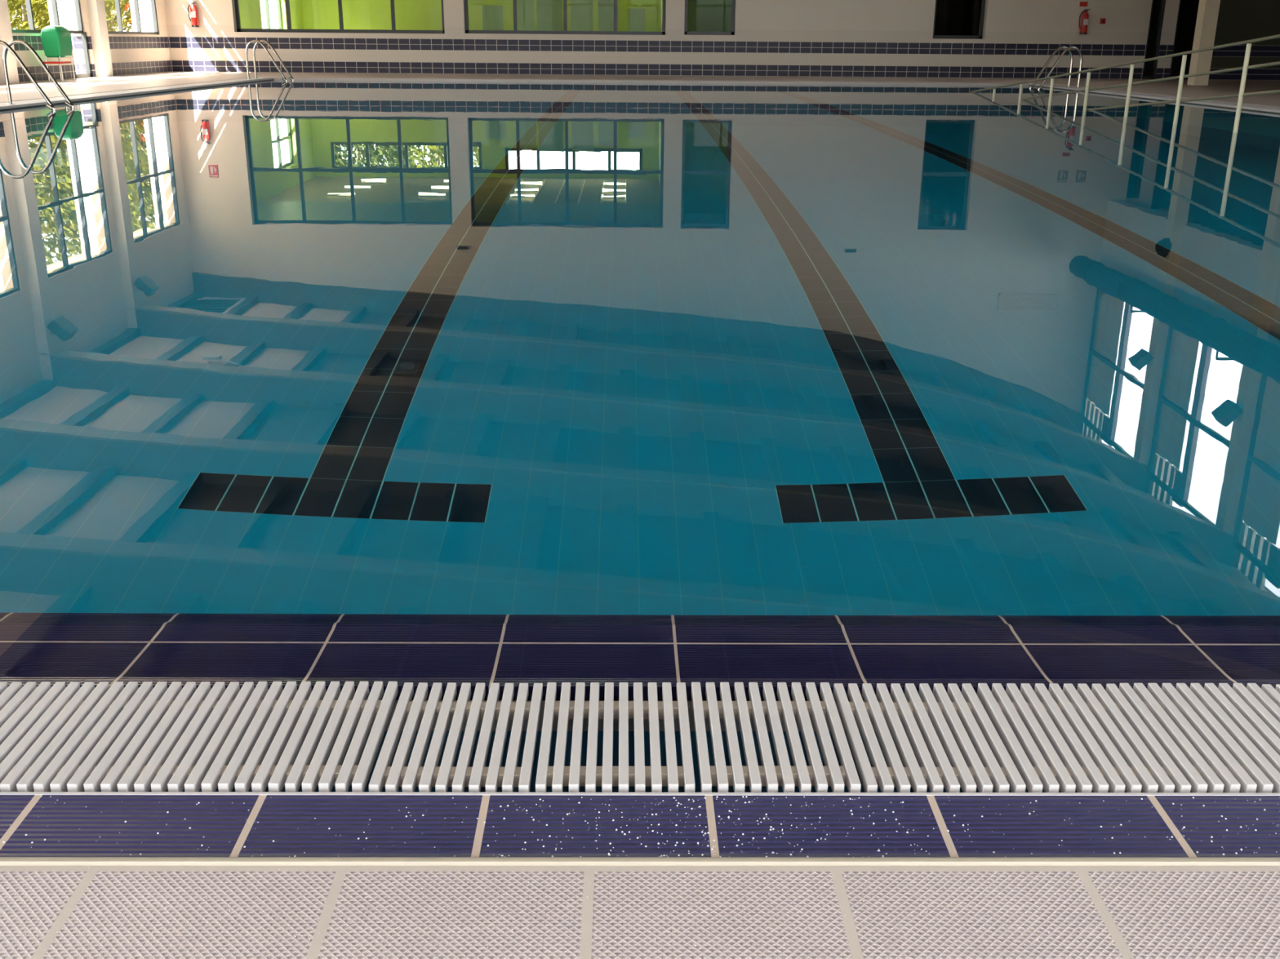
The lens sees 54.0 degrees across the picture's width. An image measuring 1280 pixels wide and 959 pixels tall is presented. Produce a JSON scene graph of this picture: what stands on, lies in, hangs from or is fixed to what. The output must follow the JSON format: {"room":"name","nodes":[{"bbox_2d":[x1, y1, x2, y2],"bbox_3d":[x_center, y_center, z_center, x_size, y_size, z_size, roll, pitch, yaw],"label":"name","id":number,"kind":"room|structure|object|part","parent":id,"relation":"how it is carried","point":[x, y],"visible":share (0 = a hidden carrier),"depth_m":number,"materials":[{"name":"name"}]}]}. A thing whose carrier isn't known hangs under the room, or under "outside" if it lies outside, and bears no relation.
{"room":"indoor swimming pool","nodes":[
{"label":"indoor swimming pool","id":0,"kind":"room"},
{"bbox_2d":[47,0,77,74],"bbox_3d":[-11.313,-9.673,24.544,0.500,4.170,0.250,0,19,-1],"label":"wall","id":1,"kind":"structure","parent":0,"point":[61,5],"depth_m":24.62,"materials":[{"name":"white paint"}]},
{"bbox_2d":[12,0,171,82],"bbox_3d":[-10.782,-6.389,12.773,0.300,5.500,33.350,0,19,-1],"label":"wall","id":2,"kind":"structure","parent":0,"point":[131,54],"depth_m":25.85,"materials":[{"name":"paint"}]},
{"bbox_2d":[0,0,19,84],"bbox_3d":[-10.619,-9.079,20.336,0.190,5.105,0.400,0,19,-1],"label":"trim column","id":3,"kind":"structure","parent":2,"relation":"attached to","point":[6,33],"depth_m":20.96,"materials":[{"name":"white paint"}]},
{"bbox_2d":[11,0,84,33],"bbox_3d":[-10.807,-9.312,22.477,0.084,2.520,3.200,0,19,-1],"label":"window","id":4,"kind":"structure","parent":2,"relation":"in","point":[28,2],"depth_m":23.21,"materials":[{"name":"white metal"}]},
{"bbox_2d":[76,31,92,78],"bbox_3d":[-10.835,-8.194,24.271,0.080,0.835,0.790,0,19,-1],"label":"door","id":5,"kind":"structure","parent":2,"relation":"in","point":[85,46],"depth_m":24.57,"materials":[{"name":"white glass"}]},
{"bbox_2d":[86,0,113,76],"bbox_3d":[-10.661,-10.448,24.253,0.190,5.105,0.400,0,19,-1],"label":"trim column","id":6,"kind":"structure","parent":2,"relation":"attached to","point":[95,8],"depth_m":24.75,"materials":[{"name":"white paint"}]},
{"bbox_2d":[107,0,159,35],"bbox_3d":[-10.849,-10.681,26.395,0.084,2.520,3.200,0,19,-1],"label":"window","id":7,"kind":"structure","parent":2,"relation":"in","point":[117,2],"depth_m":27.13,"materials":[{"name":"white metal"}]},
{"bbox_2d":[129,0,146,31],"bbox_3d":[-11.357,-11.107,28.650,0.500,4.170,0.250,0,19,-1],"label":"wall","id":8,"kind":"structure","parent":0,"point":[131,2],"depth_m":28.70,"materials":[{"name":"white paint"}]},
{"bbox_2d":[238,0,303,29],"bbox_3d":[-11.101,-13.402,35.028,0.250,4.060,13.300,0,19,-1],"label":"wall","id":9,"kind":"structure","parent":0,"point":[250,11],"depth_m":36.37,"materials":[{"name":"paint"}]},
{"bbox_2d":[265,0,282,29],"bbox_3d":[-11.184,-14.203,37.714,0.084,2.700,2.800,0,19,-1],"label":"window","id":10,"kind":"structure","parent":9,"relation":"in","point":[266,1],"depth_m":37.90,"materials":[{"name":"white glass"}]},
{"bbox_3d":[-11.186,-14.203,37.714,0.080,2.700,2.800,0,19,-1],"label":"frame","id":11,"kind":"part","parent":10,"relation":"part of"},
{"bbox_2d":[302,0,660,31],"bbox_3d":[-5.183,-15.530,41.261,11.720,4.060,0.250,0,19,-1],"label":"window","id":12,"kind":"structure","parent":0,"point":[365,15],"depth_m":41.21,"materials":[{"name":"glass"}]},
{"bbox_2d":[0,71,1279,958],"bbox_3d":[2.702,-3.628,13.301,26.700,0.345,33.850,0,19,-1],"label":"floor","id":13,"kind":"structure","parent":0,"point":[1118,914],"depth_m":1.23,"materials":[{"name":"tile"}]},
{"bbox_2d":[40,26,75,81],"bbox_3d":[-10.344,-7.569,22.349,0.340,0.930,0.600,0,19,-1],"label":"chair","id":14,"kind":"object","parent":13,"relation":"on","point":[56,41],"visible":0.98,"depth_m":22.13,"materials":[{"name":"green plastic"}]},
{"bbox_3d":[-10.463,-7.253,22.215,0.026,0.420,0.026,8,21,20],"label":"leg","id":15,"kind":"part","parent":14,"relation":"part of","materials":[{"name":"silver metal"}]},
{"bbox_2d":[43,61,71,63],"bbox_3d":[-10.344,-7.398,22.314,0.320,0.030,0.420,0,19,-1],"label":"tray","id":16,"kind":"object","parent":14,"relation":"on","point":[52,62],"depth_m":22.12,"materials":[{"name":"red plastic"}]},
{"bbox_3d":[-10.469,-7.418,22.687,0.026,0.420,0.026,8,21,20],"label":"leg","id":17,"kind":"part","parent":14,"relation":"part of","materials":[{"name":"silver metal"}]},
{"bbox_3d":[-10.223,-7.252,22.218,0.026,0.420,0.026,8,21,20],"label":"leg","id":18,"kind":"part","parent":14,"relation":"part of","materials":[{"name":"silver metal"}]},
{"bbox_3d":[-10.229,-7.417,22.690,0.026,0.420,0.026,8,21,20],"label":"leg","id":19,"kind":"part","parent":14,"relation":"part of","materials":[{"name":"silver metal"}]},
{"bbox_2d":[0,700,1273,792],"bbox_3d":[1.294,0.475,1.612,17.770,0.284,0.257,0,19,-1],"label":"gutter","id":20,"kind":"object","parent":13,"relation":"attached to","point":[600,734],"depth_m":1.69,"materials":[{"name":"white plastic"}]},
{"bbox_2d":[0,681,109,791],"bbox_3d":[-0.786,0.316,1.538,0.182,0.025,0.242,0,19,-1],"label":"grating","id":21,"kind":"object","parent":20,"relation":"on","point":[36,723],"visible":0.83,"depth_m":1.55,"materials":[{"name":"white plastic"}]},
{"bbox_2d":[33,681,253,791],"bbox_3d":[-0.597,0.317,1.540,0.182,0.025,0.242,0,19,-1],"label":"grating","id":22,"kind":"object","parent":20,"relation":"on","point":[145,738],"visible":0.85,"depth_m":1.52,"materials":[{"name":"white plastic"}]},
{"bbox_2d":[200,681,398,791],"bbox_3d":[-0.408,0.316,1.542,0.182,0.025,0.242,0,19,-1],"label":"grating","id":23,"kind":"object","parent":20,"relation":"on","point":[273,742],"visible":0.88,"depth_m":1.52,"materials":[{"name":"white plastic"}]},
{"bbox_2d":[368,682,542,792],"bbox_3d":[-0.218,0.319,1.545,0.182,0.025,0.242,0,19,-1],"label":"grating","id":24,"kind":"object","parent":20,"relation":"on","point":[460,776],"visible":0.84,"depth_m":1.52,"materials":[{"name":"white plastic"}]},
{"bbox_2d":[324,700,905,731],"bbox_3d":[1.293,0.318,1.682,17.770,0.034,0.019,0,19,-1],"label":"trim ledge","id":25,"kind":"object","parent":20,"relation":"attached to","point":[601,722],"depth_m":1.66,"materials":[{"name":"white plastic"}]},
{"bbox_2d":[535,682,695,792],"bbox_3d":[-0.030,0.319,1.547,0.182,0.025,0.242,0,19,-1],"label":"grating","id":26,"kind":"object","parent":20,"relation":"on","point":[558,775],"visible":0.84,"depth_m":1.52,"materials":[{"name":"white plastic"}]},
{"bbox_2d":[691,682,861,792],"bbox_3d":[0.160,0.319,1.549,0.182,0.025,0.242,0,19,-1],"label":"grating","id":27,"kind":"object","parent":20,"relation":"on","point":[721,775],"visible":0.83,"depth_m":1.52,"materials":[{"name":"white plastic"}]},
{"bbox_2d":[833,683,1026,792],"bbox_3d":[0.348,0.321,1.552,0.182,0.025,0.242,0,19,-1],"label":"grating","id":28,"kind":"object","parent":20,"relation":"on","point":[954,742],"visible":0.82,"depth_m":1.53,"materials":[{"name":"white plastic"}]},
{"bbox_2d":[977,683,1191,792],"bbox_3d":[0.538,0.321,1.554,0.182,0.025,0.242,0,19,-1],"label":"grating","id":29,"kind":"object","parent":20,"relation":"on","point":[1084,740],"visible":0.81,"depth_m":1.53,"materials":[{"name":"white plastic"}]},
{"bbox_2d":[1119,683,1279,792],"bbox_3d":[0.727,0.321,1.556,0.182,0.025,0.242,0,19,-1],"label":"grating","id":30,"kind":"object","parent":20,"relation":"on","point":[1224,738],"visible":0.84,"depth_m":1.55,"materials":[{"name":"white plastic"}]},
{"bbox_2d":[1261,684,1279,707],"bbox_3d":[0.916,0.323,1.559,0.182,0.025,0.242,0,19,-1],"label":"grating","id":31,"kind":"object","parent":20,"relation":"on","point":[1273,694],"visible":0.61,"depth_m":1.65,"materials":[{"name":"white plastic"}]},
{"bbox_2d":[0,795,1279,857],"bbox_3d":[1.296,0.456,1.401,17.770,0.160,0.119,0,19,-1],"label":"tiles","id":32,"kind":"structure","parent":13,"relation":"on","point":[279,817],"depth_m":1.36,"materials":[{"name":"blue tile"}]},
{"bbox_2d":[0,857,1279,866],"bbox_3d":[1.297,0.427,1.322,17.770,0.066,0.012,0,19,-1],"label":"trim","id":33,"kind":"structure","parent":32,"relation":"attached to","point":[4,861],"depth_m":1.29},
{"bbox_2d":[0,791,1279,795],"bbox_3d":[1.296,0.388,1.443,17.770,0.061,0.004,0,19,-1],"label":"trim","id":34,"kind":"structure","parent":32,"relation":"attached to","point":[1,793],"depth_m":1.42,"materials":[{"name":"white plastic"}]},
{"bbox_2d":[2,795,1278,958],"bbox_3d":[0.080,0.407,1.265,1.757,0.003,0.316,0,19,-1],"label":"white granules","id":35,"kind":"object","parent":32,"relation":"on","point":[41,796],"visible":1,"depth_m":1.35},
{"bbox_2d":[1186,0,1220,85],"bbox_3d":[11.277,-12.134,23.902,0.280,8.855,0.320,0,19,-1],"label":"trim column","id":36,"kind":"structure","parent":13,"relation":"on","point":[1208,10],"depth_m":24.97,"materials":[{"name":"beige paint"}]},
{"bbox_2d":[660,0,662,31],"bbox_3d":[0.844,-13.315,35.056,0.200,4.060,13.050,0,19,-1],"label":"wall","id":37,"kind":"structure","parent":0,"point":[660,0],"depth_m":40.52,"materials":[{"name":"paint"}]},
{"bbox_2d":[684,0,735,35],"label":"window","id":38,"kind":"structure","parent":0,"point":[703,15],"depth_m":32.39,"materials":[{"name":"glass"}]},
{"bbox_2d":[164,0,1279,80],"bbox_3d":[2.562,-13.443,27.948,27.300,9.016,0.320,0,19,-1],"label":"wall","id":39,"kind":"structure","parent":0,"point":[860,38],"depth_m":28.99,"materials":[{"name":"paint"}]},
{"bbox_2d":[187,1,199,26],"bbox_3d":[-10.137,-10.562,28.558,0.194,0.540,0.181,-16,25,-39],"label":"fire extinguisher","id":40,"kind":"object","parent":39,"relation":"attached to","point":[193,10],"visible":1,"depth_m":28.52,"materials":[{"name":"red metal"}]},
{"bbox_3d":[-10.127,-10.539,28.506,0.100,0.130,0.022,0,19,-1],"label":"label plate","id":41,"kind":"part","parent":40,"relation":"part of","materials":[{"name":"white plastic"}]},
{"bbox_2d":[234,0,444,34],"bbox_3d":[-6.875,-11.498,28.629,4.800,2.510,0.084,0,19,-1],"label":"window","id":42,"kind":"structure","parent":39,"relation":"in","point":[289,29],"depth_m":28.97,"materials":[{"name":"grey metal"}]},
{"bbox_2d":[464,0,666,35],"bbox_3d":[-1.715,-11.492,28.687,4.620,2.520,0.084,0,19,-1],"label":"window","id":43,"kind":"structure","parent":39,"relation":"in","point":[515,31],"depth_m":29.03,"materials":[{"name":"grey metal"}]},
{"bbox_2d":[932,0,986,39],"bbox_3d":[7.354,-11.453,28.799,1.200,2.570,0.084,0,19,-1],"label":"window","id":44,"kind":"structure","parent":39,"relation":"in","point":[953,19],"depth_m":29.08,"materials":[{"name":"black glass"}]},
{"bbox_2d":[1078,8,1088,34],"bbox_3d":[10.181,-10.484,28.806,0.194,0.540,0.181,-16,25,-39],"label":"fire extinguisher","id":45,"kind":"object","parent":39,"relation":"attached to","point":[1084,22],"visible":1,"depth_m":28.77,"materials":[{"name":"red metal"}]},
{"bbox_3d":[10.191,-10.460,28.754,0.100,0.130,0.022,0,19,-1],"label":"label plate","id":46,"kind":"part","parent":45,"relation":"part of","materials":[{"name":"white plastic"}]},
{"bbox_2d":[1079,1,1088,6],"bbox_3d":[10.152,-10.875,28.772,0.180,0.100,0.010,0,19,-1],"label":"safety sign","id":47,"kind":"object","parent":39,"relation":"attached to","point":[1082,3],"visible":1,"depth_m":28.76,"materials":[{"name":"red plastic"}]},
{"bbox_2d":[1099,18,1106,23],"bbox_3d":[10.630,-10.526,28.875,0.120,0.120,0.060,0,19,-1],"label":"button","id":48,"kind":"object","parent":39,"relation":"attached to","point":[1102,20],"visible":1,"depth_m":28.85,"materials":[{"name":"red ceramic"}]},
{"bbox_2d":[1142,0,1165,79],"bbox_3d":[11.884,-10.619,28.982,0.330,2.655,0.080,0,19,-1],"label":"door","id":49,"kind":"structure","parent":39,"relation":"in","point":[1157,9],"depth_m":29.11,"materials":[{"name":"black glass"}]},
{"bbox_2d":[1168,0,1199,79],"bbox_3d":[12.640,-10.735,28.950,0.580,2.905,0.080,0,19,-1],"label":"door","id":50,"kind":"structure","parent":39,"relation":"in","point":[1188,9],"depth_m":29.09,"materials":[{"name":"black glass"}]},
{"bbox_3d":[1.310,-11.512,35.691,24.600,0.245,13.050,0,19,-1],"label":"floor","id":51,"kind":"structure","parent":0,"visible":0},
{"bbox_2d":[482,5,502,30],"bbox_3d":[-3.637,-10.903,31.109,0.528,1.552,0.204,-2,19,-7],"label":"panel","id":52,"kind":"object","parent":51,"relation":"on","point":[492,15],"visible":0.36,"depth_m":30.99,"materials":[{"name":"green glass"}]},
{"bbox_2d":[516,0,533,31],"bbox_3d":[-2.837,-10.994,31.086,0.481,1.752,0.228,2,19,6],"label":"panel","id":53,"kind":"object","parent":51,"relation":"on","point":[525,8],"visible":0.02,"depth_m":30.98,"materials":[{"name":"green glass"}]},
{"bbox_2d":[536,0,562,31],"bbox_3d":[-2.236,-11.039,31.077,0.653,1.852,0.240,-2,19,-7],"label":"panel","id":54,"kind":"object","parent":51,"relation":"on","point":[548,12],"visible":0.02,"depth_m":30.98,"materials":[{"name":"green glass"}]},
{"bbox_2d":[570,0,592,31],"bbox_3d":[-1.437,-11.012,31.095,0.582,1.802,0.234,2,19,6],"label":"panel","id":55,"kind":"object","parent":51,"relation":"on","point":[581,11],"visible":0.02,"depth_m":30.99,"materials":[{"name":"green glass"}]},
{"bbox_2d":[598,0,618,31],"bbox_3d":[-0.787,-10.963,31.119,0.530,1.702,0.222,-2,19,-7],"label":"panel","id":56,"kind":"object","parent":51,"relation":"on","point":[606,7],"visible":0.25,"depth_m":31.00,"materials":[{"name":"green glass"}]},
{"bbox_2d":[627,8,644,31],"bbox_3d":[-0.088,-10.865,31.161,0.447,1.502,0.199,2,19,6],"label":"panel","id":57,"kind":"object","parent":51,"relation":"on","point":[636,17],"visible":0.36,"depth_m":31.05,"materials":[{"name":"green glass"}]},
{"bbox_3d":[0.374,-2.127,14.325,15.920,0.200,25.640,0,19,-1],"label":"floor","id":58,"kind":"structure","parent":0,"visible":0},
{"bbox_2d":[0,80,1279,679],"bbox_3d":[0.382,-3.022,13.901,15.340,1.830,25.270,0,19,-1],"label":"water","id":59,"kind":"object","parent":58,"relation":"on","point":[298,378],"visible":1,"depth_m":3.13,"materials":[{"name":"blue liquid"}]},
{"bbox_2d":[969,34,1279,132],"bbox_3d":[5.893,-4.793,15.974,0.068,2.221,16.003,0,19,-1],"label":"handrail","id":60,"kind":"object","parent":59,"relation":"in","point":[1246,67],"visible":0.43,"depth_m":13.81,"materials":[{"name":"metal"}]},
{"bbox_3d":[5.842,-5.597,19.432,0.044,0.975,0.044,0,19,-1],"label":"post","id":61,"kind":"part","parent":60,"relation":"part of","materials":[{"name":"metal"}]},
{"bbox_3d":[5.858,-5.233,18.023,0.044,0.975,0.044,0,19,-1],"label":"post","id":62,"kind":"part","parent":60,"relation":"part of","materials":[{"name":"metal"}]},
{"bbox_3d":[5.874,-4.870,16.615,0.044,0.975,0.044,0,19,-1],"label":"post","id":63,"kind":"part","parent":60,"relation":"part of","materials":[{"name":"metal"}]},
{"bbox_3d":[5.915,-5.195,15.834,0.032,1.368,16.003,0,19,-1],"label":"rail","id":64,"kind":"part","parent":60,"relation":"part of","materials":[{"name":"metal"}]},
{"bbox_3d":[5.890,-4.506,15.206,0.044,0.975,0.044,0,19,-1],"label":"post","id":65,"kind":"part","parent":60,"relation":"part of","materials":[{"name":"metal"}]},
{"bbox_3d":[5.931,-4.537,14.263,0.032,1.084,12.603,0,19,-1],"label":"rail","id":66,"kind":"part","parent":60,"relation":"part of","materials":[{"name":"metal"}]},
{"bbox_3d":[5.905,-4.142,13.797,0.044,0.975,0.044,0,19,-1],"label":"post","id":67,"kind":"part","parent":60,"relation":"part of","materials":[{"name":"metal"}]},
{"bbox_3d":[5.949,-3.845,12.598,0.032,0.783,9.003,0,19,-1],"label":"rail","id":68,"kind":"part","parent":60,"relation":"part of","materials":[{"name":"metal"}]},
{"bbox_3d":[5.921,-3.778,12.388,0.044,0.975,0.044,0,19,-1],"label":"post","id":69,"kind":"part","parent":60,"relation":"part of","materials":[{"name":"metal"}]},
{"bbox_3d":[0.252,-7.225,25.964,15.920,1.749,0.300,0,19,-1],"label":"wall","id":70,"kind":"structure","parent":0,"visible":0},
{"bbox_2d":[272,77,1030,85],"bbox_3d":[0.259,-8.094,25.660,15.360,0.090,0.300,0,19,-1],"label":"trim","id":71,"kind":"structure","parent":70,"relation":"on","point":[274,78],"depth_m":25.53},
{"bbox_3d":[-7.429,-3.093,13.955,0.300,1.749,25.540,0,19,-1],"label":"wall","id":72,"kind":"structure","parent":0,"visible":0},
{"bbox_2d":[0,40,75,111],"bbox_3d":[-7.089,-4.128,14.710,0.810,1.921,0.619,0,19,-1],"label":"pool ladder","id":73,"kind":"object","parent":72,"relation":"attached to","point":[49,105],"visible":0.63,"depth_m":14.67,"materials":[{"name":"silver metal"}]},
{"bbox_2d":[0,77,274,111],"bbox_3d":[-7.508,-3.959,13.641,0.428,0.090,25.560,0,19,-1],"label":"trim","id":74,"kind":"structure","parent":72,"relation":"on","point":[121,93],"depth_m":18.19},
{"bbox_2d":[244,40,293,81],"bbox_3d":[-7.278,-7.667,24.838,0.810,1.921,0.619,0,19,-1],"label":"pool ladder","id":75,"kind":"object","parent":72,"relation":"attached to","point":[257,42],"visible":0.7,"depth_m":24.50,"materials":[{"name":"silver metal"}]},
{"bbox_3d":[0.509,1.175,2.145,15.920,1.600,0.224,0,19,-1],"label":"pool","id":76,"kind":"object","parent":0,"visible":0},
{"bbox_2d":[0,676,1279,701],"bbox_3d":[0.516,0.353,1.837,15.320,0.254,0.266,0,19,-1],"label":"trim","id":77,"kind":"structure","parent":76,"relation":"on","point":[401,681],"depth_m":1.68,"materials":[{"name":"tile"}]},
{"bbox_3d":[8.190,-3.033,14.146,0.300,1.749,25.540,0,19,-1],"label":"wall","id":78,"kind":"structure","parent":0,"visible":0},
{"bbox_2d":[1029,46,1082,89],"bbox_3d":[7.804,-7.164,23.747,0.810,1.921,0.619,0,19,-1],"label":"pool ladder","id":79,"kind":"object","parent":78,"relation":"attached to","point":[1041,86],"visible":0.68,"depth_m":23.41,"materials":[{"name":"silver metal"}]},
{"bbox_2d":[1028,83,1279,114],"bbox_3d":[8.283,-3.899,13.834,0.428,0.090,25.560,0,19,-1],"label":"trim","id":80,"kind":"structure","parent":78,"relation":"on","point":[1245,106],"depth_m":19.21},
{"label":"outside","id":81,"kind":"structure","parent":0,"visible":0},
{"bbox_3d":[-0.317,-8.692,28.740,120.000,0.280,120.000,0,19,-1],"label":"ground","id":82,"kind":"structure","parent":81,"visible":0},
{"bbox_2d":[7,0,113,30],"bbox_3d":[-15.578,-13.192,31.416,5.194,6.233,5.040,-11,22,-29],"label":"tree","id":83,"kind":"object","parent":82,"relation":"on","point":[41,9],"visible":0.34,"depth_m":31.26,"materials":[{"name":"green plant"}]},
{"bbox_2d":[11,0,129,31],"bbox_3d":[-19.412,-17.168,41.956,5.380,6.731,5.430,11,22,27],"label":"tree","id":84,"kind":"object","parent":82,"relation":"on","point":[120,1],"visible":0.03,"depth_m":42.37,"materials":[{"name":"green plant"}]},
{"bbox_2d":[34,0,133,31],"bbox_3d":[-15.835,-15.069,36.610,5.057,6.348,5.013,0,19,-1],"label":"tree","id":85,"kind":"object","parent":82,"relation":"on","point":[125,5],"visible":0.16,"depth_m":36.37,"materials":[{"name":"green plant"}]}
]}

